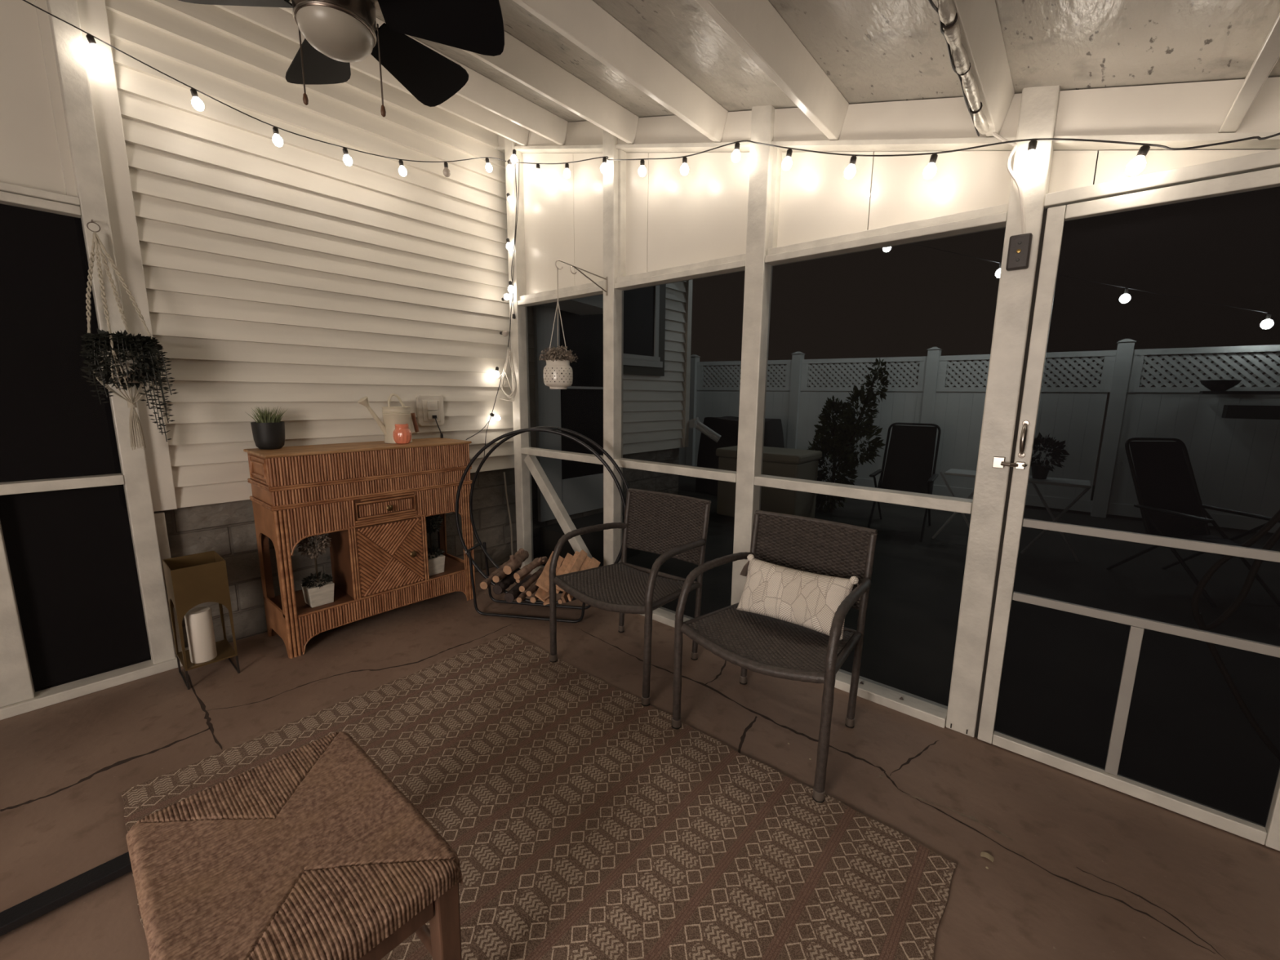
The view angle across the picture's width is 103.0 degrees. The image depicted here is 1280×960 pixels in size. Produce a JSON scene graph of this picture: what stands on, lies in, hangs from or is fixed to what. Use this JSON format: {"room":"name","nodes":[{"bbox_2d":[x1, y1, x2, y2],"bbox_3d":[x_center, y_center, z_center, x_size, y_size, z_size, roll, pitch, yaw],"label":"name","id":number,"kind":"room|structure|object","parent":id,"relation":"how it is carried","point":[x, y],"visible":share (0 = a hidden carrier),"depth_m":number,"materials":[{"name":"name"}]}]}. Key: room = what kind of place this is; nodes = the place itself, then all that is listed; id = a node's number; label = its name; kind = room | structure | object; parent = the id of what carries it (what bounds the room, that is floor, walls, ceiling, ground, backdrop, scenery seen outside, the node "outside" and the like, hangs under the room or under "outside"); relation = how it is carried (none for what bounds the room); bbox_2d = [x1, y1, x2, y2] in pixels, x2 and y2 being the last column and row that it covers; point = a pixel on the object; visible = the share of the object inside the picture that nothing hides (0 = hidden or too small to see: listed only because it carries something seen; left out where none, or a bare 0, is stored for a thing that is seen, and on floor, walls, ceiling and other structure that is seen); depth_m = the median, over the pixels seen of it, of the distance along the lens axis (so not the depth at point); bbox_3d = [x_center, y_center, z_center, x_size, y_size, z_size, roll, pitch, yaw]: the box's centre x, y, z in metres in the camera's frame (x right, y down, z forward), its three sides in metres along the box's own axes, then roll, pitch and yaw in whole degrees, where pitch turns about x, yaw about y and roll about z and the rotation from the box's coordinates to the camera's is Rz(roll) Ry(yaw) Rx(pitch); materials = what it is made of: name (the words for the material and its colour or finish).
{"room":"screened porch","nodes":[
{"label":"screened porch","id":0,"kind":"room"},
{"bbox_2d":[0,0,687,507],"bbox_3d":[-1.567,-1.192,3.065,0.065,2.433,6.340,9,12,40],"label":"wall","id":1,"kind":"structure","parent":0,"point":[301,281],"depth_m":2.69,"materials":[{"name":"paint"}]},
{"bbox_2d":[0,182,189,719],"bbox_3d":[-2.657,-0.061,1.897,0.120,2.100,1.300,9,12,40],"label":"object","id":2,"kind":"structure","parent":1,"relation":"in","point":[64,520],"depth_m":2.14,"materials":[{"name":"paint"}]},
{"bbox_2d":[46,0,175,663],"bbox_3d":[-2.299,-0.530,2.238,0.080,2.920,0.080,9,12,40],"label":"trim","id":3,"kind":"structure","parent":1,"relation":"attached to","point":[68,42],"depth_m":2.16,"materials":[{"name":"paint"}]},
{"bbox_2d":[85,219,159,450],"bbox_3d":[-2.192,-0.598,2.146,0.191,0.948,0.166,4,10,18],"label":"macrame hanger","id":4,"kind":"object","parent":1,"relation":"hanging from","point":[134,418],"visible":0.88,"depth_m":2.13,"materials":[{"name":"white fabric"}]},
{"bbox_2d":[79,328,177,441],"bbox_3d":[-2.175,-0.399,2.177,0.263,0.468,0.284,10,13,44],"label":"trailing plant","id":5,"kind":"object","parent":4,"relation":"hanging from","point":[136,357],"visible":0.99,"depth_m":2.11,"materials":[{"name":"green plant"}]},
{"bbox_2d":[76,0,177,511],"bbox_3d":[-2.256,-0.959,2.244,0.040,2.235,0.087,9,12,40],"label":"trim","id":6,"kind":"structure","parent":1,"relation":"attached to","point":[93,18],"depth_m":2.20,"materials":[{"name":"white paint"}]},
{"bbox_2d":[154,511,182,653],"bbox_3d":[-2.292,0.527,2.479,0.045,0.755,0.040,9,12,40],"label":"trim","id":7,"kind":"structure","parent":1,"relation":"attached to","point":[160,520],"depth_m":2.43,"materials":[{"name":"paint"}]},
{"bbox_2d":[415,395,444,426],"bbox_3d":[-1.374,-0.457,3.350,0.046,0.200,0.176,9,12,40],"label":"outlet cover","id":8,"kind":"object","parent":1,"relation":"attached to","point":[427,406],"visible":1,"depth_m":3.33,"materials":[{"name":"beige plastic"}]},
{"bbox_2d":[426,400,438,419],"bbox_3d":[-1.361,-0.458,3.342,0.012,0.120,0.068,9,12,40],"label":"receptacle","id":9,"kind":"object","parent":8,"relation":"attached to","point":[432,406],"depth_m":3.33,"materials":[{"name":"beige plastic"}]},
{"bbox_2d":[431,415,443,438],"bbox_3d":[-1.333,-0.351,3.356,0.061,0.150,0.028,-4,10,-23],"label":"plug","id":10,"kind":"object","parent":8,"relation":"attached to","point":[433,416],"visible":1,"depth_m":3.35,"materials":[{"name":"black plastic"}]},
{"bbox_2d":[466,149,519,457],"bbox_3d":[-1.053,-1.121,3.376,0.290,2.076,0.585,6,11,31],"label":"string light","id":11,"kind":"object","parent":1,"relation":"hanging from","point":[513,157],"visible":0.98,"depth_m":3.50,"materials":[{"name":"black"}]},
{"bbox_2d":[498,346,516,401],"bbox_3d":[-0.989,-0.766,3.699,0.310,0.384,0.025,9,12,40],"label":"extension cord","id":12,"kind":"object","parent":1,"relation":"hanging from","point":[508,356],"visible":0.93,"depth_m":3.65,"materials":[{"name":"beige plastic"}]},
{"bbox_2d":[533,305,603,522],"bbox_3d":[-0.534,-0.646,4.315,0.038,1.900,0.850,9,12,40],"label":"door","id":13,"kind":"structure","parent":1,"relation":"in","point":[579,408],"depth_m":4.29,"materials":[{"name":"grey paint"}]},
{"bbox_2d":[539,294,603,315],"bbox_3d":[-0.500,-1.358,3.861,0.429,0.145,0.560,9,12,40],"label":"canopy","id":14,"kind":"object","parent":13,"relation":"attached to","point":[589,305],"visible":0.43,"depth_m":3.80,"materials":[{"name":"grey paint"}]},
{"bbox_2d":[622,284,666,376],"bbox_3d":[-0.004,-1.538,4.774,0.049,1.080,0.780,9,12,40],"label":"house window","id":15,"kind":"structure","parent":1,"relation":"in","point":[644,308],"depth_m":4.84,"materials":[{"name":"brown"}]},
{"bbox_2d":[682,279,693,447],"bbox_3d":[0.506,-1.566,5.427,0.050,2.430,0.070,9,12,40],"label":"trim","id":16,"kind":"structure","parent":1,"relation":"attached to","point":[689,284],"depth_m":5.46,"materials":[{"name":"paint"}]},
{"bbox_2d":[688,417,720,442],"bbox_3d":[0.711,-0.552,5.597,0.364,0.272,0.126,4,10,19],"label":"downspout","id":17,"kind":"object","parent":1,"relation":"attached to","point":[695,423],"visible":1,"depth_m":5.58,"materials":[{"name":"white plastic"}]},
{"bbox_2d":[153,448,679,647],"bbox_3d":[-1.044,0.338,4.146,0.188,0.925,4.320,9,12,40],"label":"wall","id":18,"kind":"structure","parent":0,"point":[228,529],"depth_m":2.85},
{"bbox_2d":[0,564,1279,959],"bbox_3d":[-0.755,1.254,0.759,4.830,0.081,4.850,9,12,40],"label":"floor","id":19,"kind":"structure","parent":0,"point":[1082,868],"depth_m":1.75,"materials":[{"name":"brown concrete"}]},
{"bbox_2d":[0,851,132,936],"bbox_3d":[-1.675,1.119,1.127,0.060,0.046,0.940,9,12,40],"label":"bar","id":20,"kind":"object","parent":19,"relation":"on","point":[18,915],"visible":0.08,"depth_m":1.31,"materials":[{"name":"black metal"}]},
{"bbox_2d":[162,550,239,689],"bbox_3d":[-2.054,0.644,2.387,0.225,0.560,0.190,9,12,40],"label":"stand","id":21,"kind":"object","parent":19,"relation":"on","point":[192,580],"visible":1,"depth_m":2.32,"materials":[{"name":"gold metal"}]},
{"bbox_2d":[184,606,217,663],"bbox_3d":[-2.028,0.714,2.351,0.094,0.236,0.094,9,12,40],"label":"pillar candle","id":22,"kind":"object","parent":21,"relation":"on","point":[198,620],"visible":0.88,"depth_m":2.32,"materials":[{"name":"beige wax"}]},
{"bbox_2d":[176,639,237,671],"bbox_3d":[-2.056,0.827,2.417,0.223,0.008,0.188,9,12,40],"label":"shelf","id":23,"kind":"object","parent":21,"relation":"attached to","point":[224,651],"depth_m":2.40,"materials":[{"name":"gold metal"}]},
{"bbox_2d":[243,437,475,658],"bbox_3d":[-1.546,0.310,2.985,0.413,1.034,1.078,9,12,40],"label":"sideboard","id":24,"kind":"object","parent":19,"relation":"on","point":[373,500],"visible":0.96,"depth_m":2.78,"materials":[{"name":"brown wood"}]},
{"bbox_2d":[245,406,284,449],"bbox_3d":[-1.923,-0.270,2.619,0.165,0.221,0.159,2,10,8],"label":"potted plant","id":25,"kind":"object","parent":24,"relation":"on","point":[268,432],"visible":1,"depth_m":2.59,"materials":[{"name":"black"}]},
{"bbox_2d":[295,533,334,607],"bbox_3d":[-1.715,0.453,2.691,0.174,0.414,0.158,9,12,40],"label":"potted plant","id":26,"kind":"object","parent":24,"relation":"on","point":[317,593],"visible":0.9,"depth_m":2.68,"materials":[{"name":"white ceramic"}]},
{"bbox_2d":[269,555,464,620],"bbox_3d":[-1.565,0.613,3.049,0.365,0.016,1.042,9,12,40],"label":"shelf","id":27,"kind":"object","parent":24,"relation":"attached to","point":[454,567],"depth_m":2.83,"materials":[{"name":"brown wood"}]},
{"bbox_2d":[357,393,419,443],"bbox_3d":[-1.473,-0.364,3.001,0.154,0.291,0.340,9,12,40],"label":"watering can","id":28,"kind":"object","parent":24,"relation":"on","point":[392,415],"visible":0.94,"depth_m":2.97,"materials":[{"name":"white metal"}]},
{"bbox_2d":[392,423,411,444],"bbox_3d":[-1.392,-0.271,2.981,0.101,0.114,0.099,3,10,14],"label":"jar","id":29,"kind":"object","parent":24,"relation":"on","point":[402,434],"visible":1,"depth_m":2.95,"materials":[{"name":"orange glass"}]},
{"bbox_2d":[425,514,444,575],"bbox_3d":[-1.304,0.378,3.171,0.176,0.411,0.169,9,12,40],"label":"potted plant","id":30,"kind":"object","parent":24,"relation":"on","point":[436,559],"visible":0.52,"depth_m":3.16,"materials":[{"name":"white ceramic"}]},
{"bbox_2d":[503,472,513,555],"bbox_3d":[-1.006,0.311,3.896,0.084,0.741,0.014,9,12,40],"label":"pipe","id":31,"kind":"object","parent":19,"relation":"on","point":[504,477],"visible":0.94,"depth_m":3.87,"materials":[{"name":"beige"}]},
{"bbox_2d":[120,632,957,959],"bbox_3d":[-0.407,1.073,1.574,2.169,0.009,1.556,9,12,40],"label":"woven rug","id":32,"kind":"object","parent":19,"relation":"on","point":[580,824],"visible":0.76,"depth_m":1.57,"materials":[{"name":"brown fabric"}]},
{"bbox_2d":[125,731,462,959],"bbox_3d":[-0.699,0.929,1.045,0.601,0.445,0.420,9,12,40],"label":"stool","id":33,"kind":"object","parent":32,"relation":"on","point":[312,851],"visible":1,"depth_m":0.96,"materials":[{"name":"brown wicker"}]},
{"bbox_2d":[454,426,628,622],"bbox_3d":[-0.568,0.256,3.027,1.042,1.137,0.210,2,10,9],"label":"rack","id":34,"kind":"object","parent":19,"relation":"on","point":[552,429],"visible":0.7,"depth_m":3.02,"materials":[{"name":"black metal"}]},
{"bbox_2d":[480,558,510,589],"bbox_3d":[-0.886,0.583,3.201,0.054,0.062,0.424,2,10,9],"label":"log","id":35,"kind":"object","parent":34,"relation":"on","point":[484,584],"visible":0.56,"depth_m":3.04,"materials":[{"name":"brown wood"}]},
{"bbox_2d":[493,568,520,594],"bbox_3d":[-0.811,0.620,3.134,0.065,0.067,0.303,2,10,9],"label":"log","id":36,"kind":"object","parent":34,"relation":"in","point":[499,588],"visible":0.69,"depth_m":3.05,"materials":[{"name":"brown wood"}]},
{"bbox_2d":[492,569,507,582],"bbox_3d":[-0.815,0.555,3.144,0.049,0.052,0.345,2,10,9],"label":"log","id":37,"kind":"object","parent":36,"relation":"on","point":[501,575],"visible":0.45,"depth_m":3.00,"materials":[{"name":"brown wood"}]},
{"bbox_2d":[502,548,528,574],"bbox_3d":[-0.763,0.491,3.187,0.087,0.104,0.317,1,10,5],"label":"log","id":38,"kind":"object","parent":37,"relation":"on","point":[515,562],"visible":1,"depth_m":3.10,"materials":[{"name":"brown wood"}]},
{"bbox_2d":[504,574,531,602],"bbox_3d":[-0.741,0.665,3.131,0.065,0.067,0.307,2,10,9],"label":"log","id":39,"kind":"object","parent":34,"relation":"on","point":[514,592],"visible":0.62,"depth_m":3.03,"materials":[{"name":"brown wood"}]},
{"bbox_2d":[516,578,537,603],"bbox_3d":[-0.680,0.675,3.136,0.039,0.040,0.332,2,10,9],"label":"log","id":40,"kind":"object","parent":34,"relation":"in","point":[520,598],"visible":0.48,"depth_m":3.01,"materials":[{"name":"brown wood"}]},
{"bbox_2d":[518,567,543,591],"bbox_3d":[-0.659,0.607,3.127,0.042,0.041,0.345,2,10,10],"label":"log","id":41,"kind":"object","parent":34,"relation":"in","point":[535,575],"visible":0.89,"depth_m":3.07,"materials":[{"name":"brown wood"}]},
{"bbox_2d":[515,574,527,582],"bbox_3d":[-0.684,0.559,3.103,0.026,0.030,0.302,2,10,9],"label":"log","id":42,"kind":"object","parent":41,"relation":"on","point":[517,580],"visible":0.37,"depth_m":2.96,"materials":[{"name":"brown wood"}]},
{"bbox_2d":[513,556,547,579],"bbox_3d":[-0.650,0.518,3.094,0.072,0.088,0.311,4,10,21],"label":"log","id":43,"kind":"object","parent":42,"relation":"on","point":[526,570],"visible":1,"depth_m":3.04,"materials":[{"name":"brown wood"}]},
{"bbox_2d":[529,591,538,603],"bbox_3d":[-0.595,0.672,3.121,0.039,0.042,0.331,2,10,9],"label":"log","id":44,"kind":"object","parent":34,"relation":"on","point":[533,599],"visible":0.29,"depth_m":2.96,"materials":[{"name":"brown wood"}]},
{"bbox_2d":[525,582,538,596],"bbox_3d":[-0.618,0.634,3.124,0.038,0.037,0.343,2,10,9],"label":"log","id":45,"kind":"object","parent":44,"relation":"on","point":[534,588],"visible":0.42,"depth_m":2.99,"materials":[{"name":"brown wood"}]},
{"bbox_2d":[534,586,546,602],"bbox_3d":[-0.556,0.623,3.058,0.059,0.131,0.275,2,10,9],"label":"firewood","id":46,"kind":"object","parent":34,"relation":"in","point":[540,593],"visible":0.3,"depth_m":2.96,"materials":[{"name":"brown wood"}]},
{"bbox_2d":[542,590,549,599],"bbox_3d":[-0.515,0.625,3.041,0.062,0.116,0.247,3,10,12],"label":"firewood","id":47,"kind":"object","parent":34,"relation":"in","point":[547,594],"visible":0.19,"depth_m":2.94,"materials":[{"name":"brown wood"}]},
{"bbox_2d":[535,551,564,591],"bbox_3d":[-0.537,0.545,3.058,0.078,0.162,0.307,2,10,10],"label":"firewood","id":48,"kind":"object","parent":47,"relation":"on","point":[543,581],"visible":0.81,"depth_m":3.00,"materials":[{"name":"brown wood"}]},
{"bbox_2d":[560,591,568,603],"bbox_3d":[-0.413,0.629,3.030,0.029,0.120,0.265,3,10,12],"label":"firewood","id":49,"kind":"object","parent":34,"relation":"in","point":[564,597],"visible":0.32,"depth_m":2.92,"materials":[{"name":"brown wood"}]},
{"bbox_2d":[555,552,573,593],"bbox_3d":[-0.463,0.555,3.059,0.061,0.157,0.315,2,10,11],"label":"firewood","id":50,"kind":"object","parent":34,"relation":"in","point":[568,557],"visible":0.48,"depth_m":3.10,"materials":[{"name":"brown wood"}]},
{"bbox_2d":[555,551,579,591],"bbox_3d":[-0.418,0.541,3.047,0.054,0.148,0.324,3,10,14],"label":"firewood","id":51,"kind":"object","parent":34,"relation":"in","point":[576,553],"visible":0.42,"depth_m":3.07,"materials":[{"name":"brown wood"}]},
{"bbox_2d":[577,555,591,571],"bbox_3d":[-0.354,0.561,3.031,0.051,0.146,0.310,3,10,16],"label":"firewood","id":52,"kind":"object","parent":34,"relation":"in","point":[587,560],"visible":0.36,"depth_m":3.10,"materials":[{"name":"brown wood"}]},
{"bbox_2d":[568,549,587,573],"bbox_3d":[-0.386,0.524,3.029,0.044,0.147,0.310,3,10,15],"label":"firewood","id":53,"kind":"object","parent":52,"relation":"on","point":[582,555],"visible":0.57,"depth_m":3.07,"materials":[{"name":"brown wood"}]},
{"bbox_2d":[585,557,600,569],"bbox_3d":[-0.315,0.576,3.027,0.053,0.150,0.315,4,10,17],"label":"firewood","id":54,"kind":"object","parent":34,"relation":"on","point":[593,563],"visible":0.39,"depth_m":3.12,"materials":[{"name":"brown wood"}]},
{"bbox_2d":[548,488,711,706],"bbox_3d":[-0.028,0.510,2.536,0.621,0.828,0.622,8,11,37],"label":"wicker armchair","id":55,"kind":"object","parent":19,"relation":"on","point":[668,525],"visible":0.98,"depth_m":2.56,"materials":[{"name":"grey wicker"}]},
{"bbox_2d":[671,510,877,803],"bbox_3d":[0.554,0.602,2.026,0.621,0.828,0.621,8,11,39],"label":"wicker armchair","id":56,"kind":"object","parent":19,"relation":"on","point":[765,645],"visible":0.83,"depth_m":2.02,"materials":[{"name":"grey wicker"}]},
{"bbox_2d":[736,554,860,640],"bbox_3d":[0.607,0.455,2.037,0.494,0.227,0.156,9,13,41],"label":"lumbar pillow","id":57,"kind":"object","parent":56,"relation":"on","point":[809,600],"visible":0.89,"depth_m":1.98,"materials":[{"name":"white fabric"}]},
{"bbox_2d":[980,851,994,862],"bbox_3d":[1.020,1.105,1.495,0.032,0.006,0.020,9,12,40],"label":"leaf fragment","id":58,"kind":"object","parent":19,"relation":"on","point":[986,855],"visible":1,"depth_m":1.49,"materials":[{"name":"beige plant"}]},
{"bbox_2d":[213,0,1279,146],"bbox_3d":[-0.749,-1.262,0.369,5.100,1.464,4.870,9,12,40],"label":"ceiling","id":59,"kind":"structure","parent":0,"point":[609,64],"depth_m":1.70,"materials":[{"name":"white paint"}]},
{"bbox_2d":[22,0,506,177],"bbox_3d":[-1.769,-1.847,2.390,0.151,0.528,2.719,9,13,42],"label":"string light","id":60,"kind":"object","parent":59,"relation":"hanging from","point":[94,49],"visible":1,"depth_m":2.34,"materials":[{"name":"black"}]},
{"bbox_2d":[85,34,96,44],"bbox_3d":[-2.186,-1.754,2.028,0.023,0.035,0.027,5,11,25],"label":"socket","id":61,"kind":"object","parent":60,"relation":"attached to","point":[91,38],"depth_m":2.02,"materials":[{"name":"black plastic"}]},
{"bbox_2d":[190,88,198,97],"bbox_3d":[-1.936,-1.679,2.211,0.022,0.034,0.026,5,10,25],"label":"socket","id":62,"kind":"object","parent":60,"relation":"attached to","point":[193,91],"depth_m":2.20,"materials":[{"name":"black plastic"}]},
{"bbox_2d":[272,126,279,134],"bbox_3d":[-1.718,-1.646,2.401,0.023,0.033,0.024,9,12,40],"label":"socket","id":63,"kind":"object","parent":60,"relation":"attached to","point":[275,130],"depth_m":2.39,"materials":[{"name":"black plastic"}]},
{"bbox_2d":[178,0,504,117],"bbox_3d":[-0.891,-1.388,1.483,0.954,0.586,0.943,9,12,40],"label":"ceiling fan","id":64,"kind":"object","parent":59,"relation":"hanging from","point":[337,33],"visible":1,"depth_m":1.54,"materials":[{"name":"grey metal"}]},
{"bbox_2d":[506,132,1279,179],"bbox_3d":[0.720,-1.451,2.082,4.302,0.874,0.078,9,13,40],"label":"string light","id":65,"kind":"object","parent":59,"relation":"hanging from","point":[1136,165],"visible":1,"depth_m":1.84,"materials":[{"name":"black"}]},
{"bbox_2d":[734,142,740,149],"bbox_3d":[0.442,-1.517,2.315,0.024,0.033,0.023,9,12,40],"label":"socket","id":66,"kind":"object","parent":65,"relation":"attached to","point":[736,144],"depth_m":2.31,"materials":[{"name":"black plastic"}]},
{"bbox_2d":[786,148,792,157],"bbox_3d":[0.636,-1.391,2.167,0.026,0.034,0.023,9,12,40],"label":"socket","id":67,"kind":"object","parent":65,"relation":"attached to","point":[789,151],"depth_m":2.16,"materials":[{"name":"black plastic"}]},
{"bbox_2d":[848,155,857,164],"bbox_3d":[0.838,-1.256,2.001,0.027,0.034,0.023,9,12,40],"label":"socket","id":68,"kind":"object","parent":65,"relation":"attached to","point":[853,159],"depth_m":1.99,"materials":[{"name":"black plastic"}]},
{"bbox_2d":[928,153,937,164],"bbox_3d":[1.060,-1.159,1.838,0.026,0.034,0.023,9,12,40],"label":"socket","id":69,"kind":"object","parent":65,"relation":"attached to","point":[933,158],"depth_m":1.83,"materials":[{"name":"black plastic"}]},
{"bbox_2d":[1027,139,1037,151],"bbox_3d":[1.282,-1.092,1.663,0.024,0.033,0.023,9,12,40],"label":"socket","id":70,"kind":"object","parent":65,"relation":"attached to","point":[1032,146],"depth_m":1.66,"materials":[{"name":"black plastic"}]},
{"bbox_2d":[1136,144,1150,156],"bbox_3d":[1.480,-0.966,1.497,0.028,0.035,0.022,5,10,25],"label":"socket","id":71,"kind":"object","parent":65,"relation":"attached to","point":[1143,151],"depth_m":1.49,"materials":[{"name":"black plastic"}]},
{"bbox_2d":[928,0,989,136],"bbox_3d":[0.855,-1.112,1.355,0.048,0.035,0.918,9,12,40],"label":"pipe","id":72,"kind":"object","parent":59,"relation":"attached to","point":[946,11],"visible":1,"depth_m":1.33,"materials":[{"name":"silver metal"}]},
{"bbox_2d":[522,148,1278,294],"bbox_3d":[0.905,-1.367,2.124,4.654,1.245,0.016,9,12,40],"label":"wall","id":73,"kind":"structure","parent":0,"point":[673,219],"depth_m":2.50,"materials":[{"name":"paint"}]},
{"bbox_2d":[504,137,533,568],"bbox_3d":[-0.868,-0.856,3.679,0.090,3.116,0.090,9,12,40],"label":"trim","id":74,"kind":"structure","parent":73,"relation":"attached to","point":[518,330],"depth_m":3.64,"materials":[{"name":"paint"}]},
{"bbox_2d":[517,280,603,574],"bbox_3d":[-0.521,-0.253,3.473,0.838,2.002,0.112,9,12,40],"label":"window","id":75,"kind":"structure","parent":73,"relation":"in","point":[591,289],"depth_m":3.49,"materials":[{"name":"paint"}]},
{"bbox_2d":[555,259,607,295],"bbox_3d":[-0.326,-1.139,2.872,0.352,0.143,0.012,-8,13,-41],"label":"bracket","id":76,"kind":"object","parent":73,"relation":"attached to","point":[571,265],"visible":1,"depth_m":2.88,"materials":[{"name":"silver metal"}]},
{"bbox_2d":[537,268,577,389],"bbox_3d":[-0.460,-0.836,2.845,0.221,0.648,0.234,-2,10,-15],"label":"hanging pot","id":77,"kind":"object","parent":76,"relation":"hanging from","point":[557,371],"visible":1,"depth_m":2.82,"materials":[{"name":"beige ceramic"}]},
{"bbox_2d":[603,129,623,565],"bbox_3d":[-0.163,-0.627,3.105,0.087,2.870,0.090,9,12,40],"label":"trim","id":78,"kind":"structure","parent":73,"relation":"attached to","point":[613,303],"depth_m":3.06,"materials":[{"name":"paint"}]},
{"bbox_2d":[617,149,626,277],"bbox_3d":[-0.102,-1.575,2.924,0.020,0.794,0.053,9,12,40],"label":"trim","id":79,"kind":"structure","parent":73,"relation":"attached to","point":[621,154],"depth_m":2.92,"materials":[{"name":"paint"}]},
{"bbox_2d":[613,253,746,627],"bbox_3d":[0.190,-0.145,2.875,0.854,2.002,0.112,9,12,40],"label":"window","id":80,"kind":"structure","parent":73,"relation":"in","point":[733,264],"depth_m":2.75,"materials":[{"name":"paint"}]},
{"bbox_2d":[730,105,775,604],"bbox_3d":[0.557,-0.395,2.519,0.100,2.621,0.090,9,12,40],"label":"trim","id":81,"kind":"structure","parent":73,"relation":"attached to","point":[758,273],"depth_m":2.44,"materials":[{"name":"paint"}]},
{"bbox_2d":[768,147,782,248],"bbox_3d":[0.624,-1.340,2.334,0.020,0.541,0.053,9,12,40],"label":"trim","id":82,"kind":"structure","parent":73,"relation":"attached to","point":[777,153],"depth_m":2.33,"materials":[{"name":"paint"}]},
{"bbox_2d":[754,203,1008,733],"bbox_3d":[0.969,-0.027,2.219,0.992,2.002,0.114,9,12,40],"label":"window","id":83,"kind":"structure","parent":73,"relation":"in","point":[991,218],"depth_m":2.13,"materials":[{"name":"paint"}]},
{"bbox_2d":[496,132,1279,153],"bbox_3d":[0.840,-1.396,2.132,4.770,1.294,0.088,9,12,40],"label":"trim","id":84,"kind":"structure","parent":73,"relation":"attached to","point":[1171,140],"depth_m":1.88,"materials":[{"name":"paint"}]},
{"bbox_2d":[497,76,1279,146],"bbox_3d":[0.846,-1.471,2.126,4.770,1.408,0.070,9,12,40],"label":"beam","id":85,"kind":"structure","parent":73,"relation":"attached to","point":[1200,107],"depth_m":1.74,"materials":[{"name":"white paint"}]},
{"bbox_2d":[945,85,1060,737],"bbox_3d":[1.329,-0.146,1.891,0.100,2.352,0.090,9,12,40],"label":"post","id":86,"kind":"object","parent":73,"relation":"attached to","point":[1038,109],"depth_m":1.84,"materials":[{"name":"paint"}]},
{"bbox_2d":[991,132,1025,234],"bbox_3d":[1.259,-1.011,1.738,0.131,0.354,0.016,8,12,36],"label":"cable","id":87,"kind":"object","parent":73,"relation":"attached to","point":[995,135],"visible":0.97,"depth_m":1.72,"materials":[{"name":"beige plastic"}]},
{"bbox_2d":[1005,232,1032,271],"bbox_3d":[1.293,-0.778,1.738,0.062,0.112,0.033,9,12,40],"label":"switch plate","id":88,"kind":"object","parent":73,"relation":"attached to","point":[1020,246],"visible":1,"depth_m":1.73,"materials":[{"name":"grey metal"}]},
{"bbox_2d":[974,167,1279,851],"bbox_3d":[1.622,0.102,1.623,0.846,1.958,0.110,9,12,40],"label":"door","id":89,"kind":"structure","parent":73,"relation":"in","point":[1141,660],"depth_m":1.63,"materials":[{"name":"paint"}]},
{"bbox_2d":[1044,148,1279,208],"bbox_3d":[1.676,-0.887,1.467,0.800,0.039,0.100,9,12,40],"label":"trim","id":90,"kind":"structure","parent":73,"relation":"attached to","point":[1270,159],"depth_m":1.50,"materials":[{"name":"paint"}]},
{"label":"outside","id":91,"kind":"structure","parent":0,"visible":0},
{"bbox_2d":[882,243,1001,277],"bbox_3d":[3.498,-2.604,5.847,6.061,1.830,0.104,3,10,16],"label":"string light","id":92,"kind":"object","parent":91,"point":[886,249],"visible":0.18,"depth_m":5.78,"materials":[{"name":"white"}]},
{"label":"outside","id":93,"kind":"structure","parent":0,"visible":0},
{"bbox_2d":[626,475,1025,727],"bbox_3d":[3.116,0.426,6.441,21.000,0.080,8.890,9,12,40],"label":"ground","id":94,"kind":"structure","parent":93,"point":[914,601],"depth_m":3.87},
{"bbox_2d":[539,511,639,566],"bbox_3d":[-0.414,0.526,4.377,0.406,0.330,0.800,9,12,40],"label":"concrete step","id":95,"kind":"structure","parent":94,"relation":"on","point":[549,535],"depth_m":4.15,"materials":[{"name":"grey concrete"}]},
{"bbox_2d":[695,416,784,495],"bbox_3d":[1.426,-0.323,7.300,1.297,1.140,0.681,9,12,40],"label":"covered grill","id":96,"kind":"object","parent":94,"relation":"on","point":[727,427],"visible":0.44,"depth_m":7.14,"materials":[{"name":"grey"}]},
{"bbox_2d":[715,445,822,518],"bbox_3d":[1.488,0.039,5.984,1.040,0.800,0.660,9,12,40],"label":"storage box","id":97,"kind":"object","parent":94,"relation":"on","point":[801,464],"visible":0.69,"depth_m":5.65,"materials":[{"name":"beige plastic"}]},
{"bbox_2d":[807,356,889,512],"bbox_3d":[2.450,-0.500,6.130,0.963,1.902,0.674,9,12,40],"label":"evergreen shrub","id":98,"kind":"object","parent":94,"relation":"on","point":[840,439],"visible":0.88,"depth_m":6.04,"materials":[{"name":"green plant"}]},
{"bbox_2d":[679,346,1046,502],"bbox_3d":[4.141,-0.757,6.943,11.364,2.110,0.667,7,11,33],"label":"vinyl fence","id":99,"kind":"object","parent":94,"relation":"on","point":[957,411],"visible":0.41,"depth_m":7.58,"materials":[{"name":"white plastic"}]},
{"bbox_2d":[866,422,941,542],"bbox_3d":[2.829,-0.021,5.444,0.590,1.141,0.860,7,11,34],"label":"recliner","id":100,"kind":"object","parent":94,"relation":"on","point":[908,465],"visible":0.91,"depth_m":5.61,"materials":[{"name":"grey"}]},
{"bbox_2d":[931,468,1029,538],"bbox_3d":[3.428,0.312,4.782,1.150,0.711,0.350,9,12,40],"label":"patio table","id":101,"kind":"object","parent":94,"relation":"on","point":[954,472],"visible":0.32,"depth_m":5.00,"materials":[{"name":"white plastic"}]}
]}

